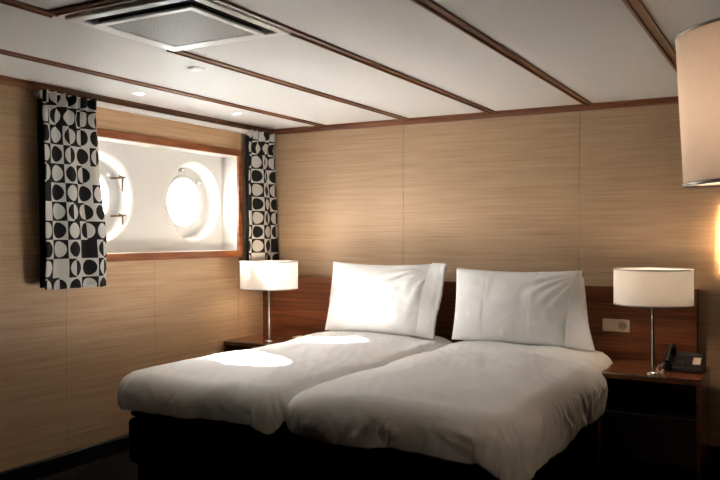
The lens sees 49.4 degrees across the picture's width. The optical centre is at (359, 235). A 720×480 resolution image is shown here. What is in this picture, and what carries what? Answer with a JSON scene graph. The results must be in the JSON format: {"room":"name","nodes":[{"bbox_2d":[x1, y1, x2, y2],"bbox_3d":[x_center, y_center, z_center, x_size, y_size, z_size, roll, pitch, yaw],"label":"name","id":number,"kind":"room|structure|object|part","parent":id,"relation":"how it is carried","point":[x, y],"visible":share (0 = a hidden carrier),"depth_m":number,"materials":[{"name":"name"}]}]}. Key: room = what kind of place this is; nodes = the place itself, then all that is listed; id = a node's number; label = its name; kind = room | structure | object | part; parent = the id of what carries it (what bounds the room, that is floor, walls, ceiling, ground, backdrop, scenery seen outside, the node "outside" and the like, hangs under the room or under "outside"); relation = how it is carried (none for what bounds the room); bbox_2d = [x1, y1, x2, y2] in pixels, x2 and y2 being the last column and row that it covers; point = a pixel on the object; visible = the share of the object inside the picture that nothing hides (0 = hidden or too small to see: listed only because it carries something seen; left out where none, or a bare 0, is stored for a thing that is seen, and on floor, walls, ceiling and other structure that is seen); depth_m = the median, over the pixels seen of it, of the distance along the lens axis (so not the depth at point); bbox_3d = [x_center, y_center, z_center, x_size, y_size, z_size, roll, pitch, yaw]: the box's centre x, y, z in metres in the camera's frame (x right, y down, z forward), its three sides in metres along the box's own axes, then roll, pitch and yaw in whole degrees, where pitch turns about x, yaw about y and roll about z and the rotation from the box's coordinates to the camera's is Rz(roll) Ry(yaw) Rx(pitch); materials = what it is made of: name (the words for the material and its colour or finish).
{"room":"ship interior","nodes":[
{"label":"ship interior","id":0,"kind":"room"},
{"bbox_2d":[0,85,262,471],"bbox_3d":[-2.320,0.245,3.382,0.120,2.150,6.422,0,0,29],"label":"wall","id":1,"kind":"structure","parent":0,"point":[66,354],"depth_m":4.54,"materials":[{"name":"brown wood"}]},
{"bbox_2d":[0,434,128,479],"bbox_3d":[-2.266,1.272,3.340,0.014,0.095,6.200,0,0,29],"label":"baseboard","id":2,"kind":"structure","parent":1,"relation":"attached to","point":[42,468],"depth_m":4.42,"materials":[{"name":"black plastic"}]},
{"bbox_2d":[0,75,271,133],"bbox_3d":[-2.235,-0.808,3.380,0.030,0.044,6.300,0,0,29],"label":"trim","id":3,"kind":"structure","parent":1,"relation":"attached to","point":[4,80],"depth_m":4.72,"materials":[{"name":"brown wood"}]},
{"bbox_2d":[33,90,259,133],"bbox_3d":[-1.220,-0.772,5.147,0.066,0.025,2.135,0,0,29],"label":"track","id":4,"kind":"object","parent":1,"relation":"attached to","point":[37,93],"visible":0.53,"depth_m":5.01,"materials":[{"name":"white plastic"}]},
{"bbox_2d":[37,89,105,289],"bbox_3d":[-1.592,-0.245,4.371,0.081,1.074,0.462,0,0,29],"label":"curtain","id":5,"kind":"object","parent":4,"relation":"hanging from","point":[72,226],"visible":1,"depth_m":4.32,"materials":[{"name":"multicoloured fabric"}]},
{"bbox_2d":[245,129,278,260],"bbox_3d":[-0.733,-0.245,5.896,0.085,1.074,0.363,0,0,29],"label":"curtain","id":6,"kind":"object","parent":4,"relation":"hanging from","point":[260,181],"visible":0.93,"depth_m":5.84,"materials":[{"name":"multicoloured fabric"}]},
{"bbox_2d":[97,128,242,261],"bbox_3d":[-1.343,-0.241,5.141,0.178,0.790,1.621,0,0,29],"label":"window","id":7,"kind":"structure","parent":1,"relation":"in","point":[149,163],"depth_m":5.27,"materials":[{"name":"white paint"}]},
{"bbox_2d":[99,152,130,239],"bbox_3d":[-1.666,-0.243,4.850,0.120,0.580,0.580,0,0,29],"label":"porthole","id":8,"kind":"object","parent":7,"relation":"attached to","point":[115,181],"visible":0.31,"depth_m":5.03,"materials":[{"name":"white paint"}]},
{"bbox_2d":[166,163,217,239],"bbox_3d":[-1.240,-0.243,5.608,0.120,0.580,0.580,0,0,29],"label":"porthole","id":9,"kind":"object","parent":7,"relation":"attached to","point":[205,217],"visible":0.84,"depth_m":5.75,"materials":[{"name":"white paint"}]},
{"bbox_2d":[0,0,719,128],"bbox_3d":[-0.082,-0.870,2.169,5.170,0.080,6.500,0,0,29],"label":"ceiling","id":10,"kind":"structure","parent":0,"point":[597,49],"depth_m":3.62,"materials":[{"name":"white paint"}]},
{"bbox_2d":[48,0,135,15],"bbox_3d":[-0.876,-0.824,2.747,0.590,0.013,0.050,0,0,29],"label":"trim","id":11,"kind":"structure","parent":10,"relation":"attached to","point":[94,4],"depth_m":2.80,"materials":[{"name":"brown wood"}]},
{"bbox_2d":[132,92,145,94],"bbox_3d":[-1.283,-0.827,4.542,0.080,0.006,0.080,0,0,29],"label":"recessed light","id":12,"kind":"object","parent":10,"relation":"in","point":[134,93],"visible":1,"depth_m":4.54,"materials":[{"name":"white plastic"}]},
{"bbox_2d":[0,49,325,126],"bbox_3d":[-1.815,-0.824,3.127,0.052,0.013,6.272,0,0,29],"label":"trim","id":13,"kind":"structure","parent":10,"relation":"attached to","point":[2,51],"depth_m":4.23,"materials":[{"name":"brown wood"}]},
{"bbox_2d":[65,0,290,51],"bbox_3d":[-0.694,-0.816,3.050,0.630,0.028,0.585,0,0,29],"label":"ceiling vent","id":14,"kind":"object","parent":10,"relation":"attached to","point":[172,25],"visible":0.99,"depth_m":2.97,"materials":[{"name":"white plastic"}]},
{"bbox_3d":[-0.694,-0.806,3.050,0.482,0.008,0.437,0,0,29],"label":"frame","id":15,"kind":"part","parent":14,"relation":"part of","materials":[{"name":"white plastic"}]},
{"bbox_2d":[109,10,252,45],"bbox_3d":[-0.694,-0.806,3.050,0.426,0.005,0.377,0,0,29],"label":"grille","id":16,"kind":"object","parent":14,"relation":"attached to","point":[182,27],"depth_m":3.03,"materials":[{"name":"grey metal"}]},
{"bbox_2d":[187,66,204,70],"bbox_3d":[-0.810,-0.824,3.863,0.088,0.012,0.088,0,0,29],"label":"ceiling sensor","id":17,"kind":"object","parent":10,"relation":"attached to","point":[192,68],"visible":1,"depth_m":3.84,"materials":[{"name":"white plastic"}]},
{"bbox_2d":[0,0,407,119],"bbox_3d":[-1.218,-0.824,2.792,0.052,0.013,6.272,0,0,29],"label":"trim","id":18,"kind":"structure","parent":10,"relation":"attached to","point":[13,3],"depth_m":3.90,"materials":[{"name":"brown wood"}]},
{"bbox_2d":[212,0,494,112],"bbox_3d":[-0.660,-0.824,2.478,0.052,0.013,6.272,0,0,29],"label":"trim","id":19,"kind":"structure","parent":10,"relation":"attached to","point":[298,34],"depth_m":3.58,"materials":[{"name":"brown wood"}]},
{"bbox_2d":[411,0,592,105],"bbox_3d":[-0.106,-0.824,2.167,0.052,0.013,6.272,0,0,29],"label":"trim","id":20,"kind":"structure","parent":10,"relation":"attached to","point":[431,6],"depth_m":3.36,"materials":[{"name":"brown wood"}]},
{"bbox_2d":[622,0,676,72],"bbox_3d":[0.451,-0.824,1.853,0.052,0.013,6.272,0,0,29],"label":"trim","id":21,"kind":"structure","parent":10,"relation":"attached to","point":[637,9],"depth_m":3.11,"materials":[{"name":"brown wood"}]},
{"bbox_2d":[37,450,719,479],"bbox_3d":[-0.082,1.360,2.169,5.170,0.080,6.500,0,0,29],"label":"floor","id":22,"kind":"structure","parent":0,"point":[118,466],"depth_m":4.37,"materials":[{"name":"grey carpet"}]},
{"bbox_2d":[129,411,297,479],"bbox_3d":[-0.260,1.030,4.575,0.974,0.580,2.068,0,0,29],"label":"bed","id":23,"kind":"object","parent":22,"relation":"on","point":[163,447],"visible":0.26,"depth_m":3.67,"materials":[{"name":"black fabric"}]},
{"bbox_3d":[-0.260,0.824,4.575,0.956,0.168,2.050,0,0,29],"label":"mattress","id":24,"kind":"part","parent":23,"relation":"part of","materials":[{"name":"black fabric"}]},
{"bbox_2d":[117,331,451,434],"bbox_3d":[-0.318,0.748,4.482,1.093,0.230,2.034,0,0,29],"label":"duvet","id":25,"kind":"object","parent":23,"relation":"on","point":[254,387],"visible":0.91,"depth_m":3.80,"materials":[{"name":"white fabric"}]},
{"bbox_2d":[325,262,446,339],"bbox_3d":[0.150,0.421,5.286,0.884,0.488,0.254,0,0,29],"label":"pillow","id":26,"kind":"object","parent":25,"relation":"on","point":[404,300],"visible":1,"depth_m":5.18,"materials":[{"name":"white fabric"}]},
{"bbox_2d":[223,333,294,351],"bbox_3d":[-0.633,1.035,5.694,0.526,0.570,0.485,0,0,29],"label":"nightstand","id":27,"kind":"object","parent":22,"relation":"on","point":[253,341],"visible":0.16,"depth_m":5.66,"materials":[{"name":"brown wood"}]},
{"bbox_3d":[-0.853,1.020,5.820,0.020,0.480,0.481,0,0,29],"label":"panel","id":28,"kind":"part","parent":27,"relation":"part of","materials":[{"name":"brown wood"}]},
{"bbox_2d":[240,260,297,341],"bbox_3d":[-0.646,0.464,5.555,0.415,0.572,0.415,0,0,29],"label":"table lamp","id":29,"kind":"object","parent":27,"relation":"on","point":[255,275],"visible":1,"depth_m":5.38,"materials":[{"name":"white fabric"}]},
{"bbox_3d":[-0.646,0.277,5.555,0.410,0.190,0.410,0,0,29],"label":"lamp shade","id":30,"kind":"part","parent":29,"relation":"part of","materials":[{"name":"fabric"}]},
{"bbox_2d":[291,420,597,479],"bbox_3d":[0.598,1.030,4.092,0.974,0.580,2.068,0,0,29],"label":"bed","id":31,"kind":"object","parent":22,"relation":"on","point":[312,459],"visible":0.22,"depth_m":3.31,"materials":[{"name":"black fabric"}]},
{"bbox_3d":[0.598,0.824,4.092,0.956,0.168,2.050,0,0,29],"label":"mattress","id":32,"kind":"part","parent":31,"relation":"part of","materials":[{"name":"black fabric"}]},
{"bbox_2d":[285,340,612,479],"bbox_3d":[0.592,0.794,3.980,1.127,0.317,2.010,0,0,29],"label":"duvet","id":33,"kind":"object","parent":31,"relation":"on","point":[506,409],"visible":0.95,"depth_m":3.27,"materials":[{"name":"white fabric"}]},
{"bbox_2d":[452,268,594,351],"bbox_3d":[0.989,0.435,4.799,0.924,0.468,0.252,0,0,29],"label":"pillow","id":34,"kind":"object","parent":33,"relation":"on","point":[530,308],"visible":0.99,"depth_m":4.72,"materials":[{"name":"white fabric"}]},
{"bbox_2d":[598,360,709,479],"bbox_3d":[1.661,1.035,4.404,0.526,0.570,0.485,0,0,29],"label":"nightstand","id":35,"kind":"object","parent":22,"relation":"on","point":[651,427],"visible":0.85,"depth_m":4.25,"materials":[{"name":"wood"}]},
{"bbox_3d":[1.442,1.020,4.529,0.020,0.480,0.481,0,0,29],"label":"panel","id":36,"kind":"part","parent":35,"relation":"part of","materials":[{"name":"brown wood"}]},
{"bbox_3d":[1.544,1.014,4.197,0.120,0.012,0.010,0,0,29],"label":"drawer handle","id":37,"kind":"part","parent":35,"relation":"part of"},
{"bbox_3d":[1.551,1.100,4.209,0.480,0.240,0.018,0,0,29],"label":"drawer","id":38,"kind":"part","parent":35,"relation":"part of","materials":[{"name":"brown wood"}]},
{"bbox_2d":[604,395,695,422],"bbox_3d":[1.660,0.967,4.402,0.484,0.017,0.457,0,0,29],"label":"shelf","id":39,"kind":"object","parent":35,"relation":"attached to","point":[679,408],"depth_m":4.34,"materials":[{"name":"brown wood"}]},
{"bbox_2d":[613,267,693,374],"bbox_3d":[1.598,0.464,4.264,0.415,0.572,0.415,0,0,29],"label":"table lamp","id":40,"kind":"object","parent":35,"relation":"on","point":[641,287],"visible":1,"depth_m":4.10,"materials":[{"name":"white fabric"}]},
{"bbox_3d":[1.598,0.277,4.264,0.410,0.190,0.410,0,0,29],"label":"lamp shade","id":41,"kind":"part","parent":40,"relation":"part of","materials":[{"name":"fabric"}]},
{"bbox_3d":[1.775,1.000,4.607,0.484,0.440,0.014,0,0,29],"label":"panel","id":42,"kind":"part","parent":35,"relation":"part of","materials":[{"name":"brown wood"}]},
{"bbox_2d":[656,364,664,374],"bbox_3d":[1.673,0.734,4.367,0.032,0.031,0.353,0,0,16],"label":"switch","id":43,"kind":"object","parent":35,"relation":"on","point":[663,370],"visible":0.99,"depth_m":4.20,"materials":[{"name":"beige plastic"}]},
{"bbox_2d":[661,343,705,373],"bbox_3d":[1.806,0.681,4.376,0.223,0.136,0.234,0,0,29],"label":"telephone","id":44,"kind":"object","parent":35,"relation":"on","point":[682,362],"visible":0.98,"depth_m":4.33,"materials":[{"name":"black plastic"}]},
{"bbox_3d":[1.881,1.020,4.282,0.020,0.480,0.481,0,0,29],"label":"panel","id":45,"kind":"part","parent":35,"relation":"part of","materials":[{"name":"brown wood"}]},
{"bbox_2d":[674,17,719,187],"bbox_3d":[1.090,0.376,2.080,0.470,1.889,0.462,0,0,29],"label":"floor lamp","id":46,"kind":"object","parent":22,"relation":"on","point":[697,46],"visible":1,"depth_m":2.02,"materials":[{"name":"beige fabric"}]},
{"bbox_2d":[274,104,719,445],"bbox_3d":[1.487,0.245,4.958,5.170,2.150,0.100,0,0,29],"label":"wall","id":47,"kind":"structure","parent":0,"point":[594,192],"depth_m":5.16,"materials":[{"name":"brown wood"}]},
{"bbox_2d":[271,96,678,134],"bbox_3d":[1.468,-0.810,4.894,4.940,0.040,0.030,0,0,29],"label":"trim","id":48,"kind":"structure","parent":47,"relation":"attached to","point":[663,100],"depth_m":5.22,"materials":[{"name":"brown wood"}]},
{"bbox_2d":[263,277,697,362],"bbox_3d":[0.623,0.814,5.328,3.096,1.012,0.100,0,0,29],"label":"headboard","id":49,"kind":"object","parent":47,"relation":"attached to","point":[302,311],"visible":0.12,"depth_m":4.80,"materials":[{"name":"brown wood"}]},
{"bbox_2d":[603,318,629,331],"bbox_3d":[1.552,0.542,4.741,0.158,0.076,0.015,0,0,29],"label":"wall socket","id":50,"kind":"object","parent":49,"relation":"attached to","point":[615,325],"visible":1,"depth_m":4.74,"materials":[{"name":"beige plastic"}]},
{"bbox_2d":[605,321,612,328],"bbox_3d":[1.515,0.542,4.757,0.044,0.048,0.004,0,0,29],"label":"rocker switch","id":51,"kind":"object","parent":50,"relation":"attached to","point":[608,324],"depth_m":4.75,"materials":[{"name":"beige plastic"}]},
{"bbox_2d":[618,322,626,329],"bbox_3d":[1.584,0.542,4.717,0.052,0.052,0.005,0,0,29],"label":"outlet","id":52,"kind":"object","parent":50,"relation":"attached to","point":[621,325],"depth_m":4.72,"materials":[{"name":"beige plastic"}]},
{"bbox_2d":[708,445,719,462],"bbox_3d":[2.818,1.272,4.143,1.850,0.095,0.014,0,0,29],"label":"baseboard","id":53,"kind":"structure","parent":47,"relation":"attached to","point":[714,450],"depth_m":4.56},
{"bbox_2d":[719,203,719,275],"bbox_3d":[2.168,0.020,4.446,0.234,0.418,0.123,0,0,29],"label":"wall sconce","id":54,"kind":"object","parent":47,"relation":"attached to","point":[719,203],"visible":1,"depth_m":4.49,"materials":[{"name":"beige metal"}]}
]}

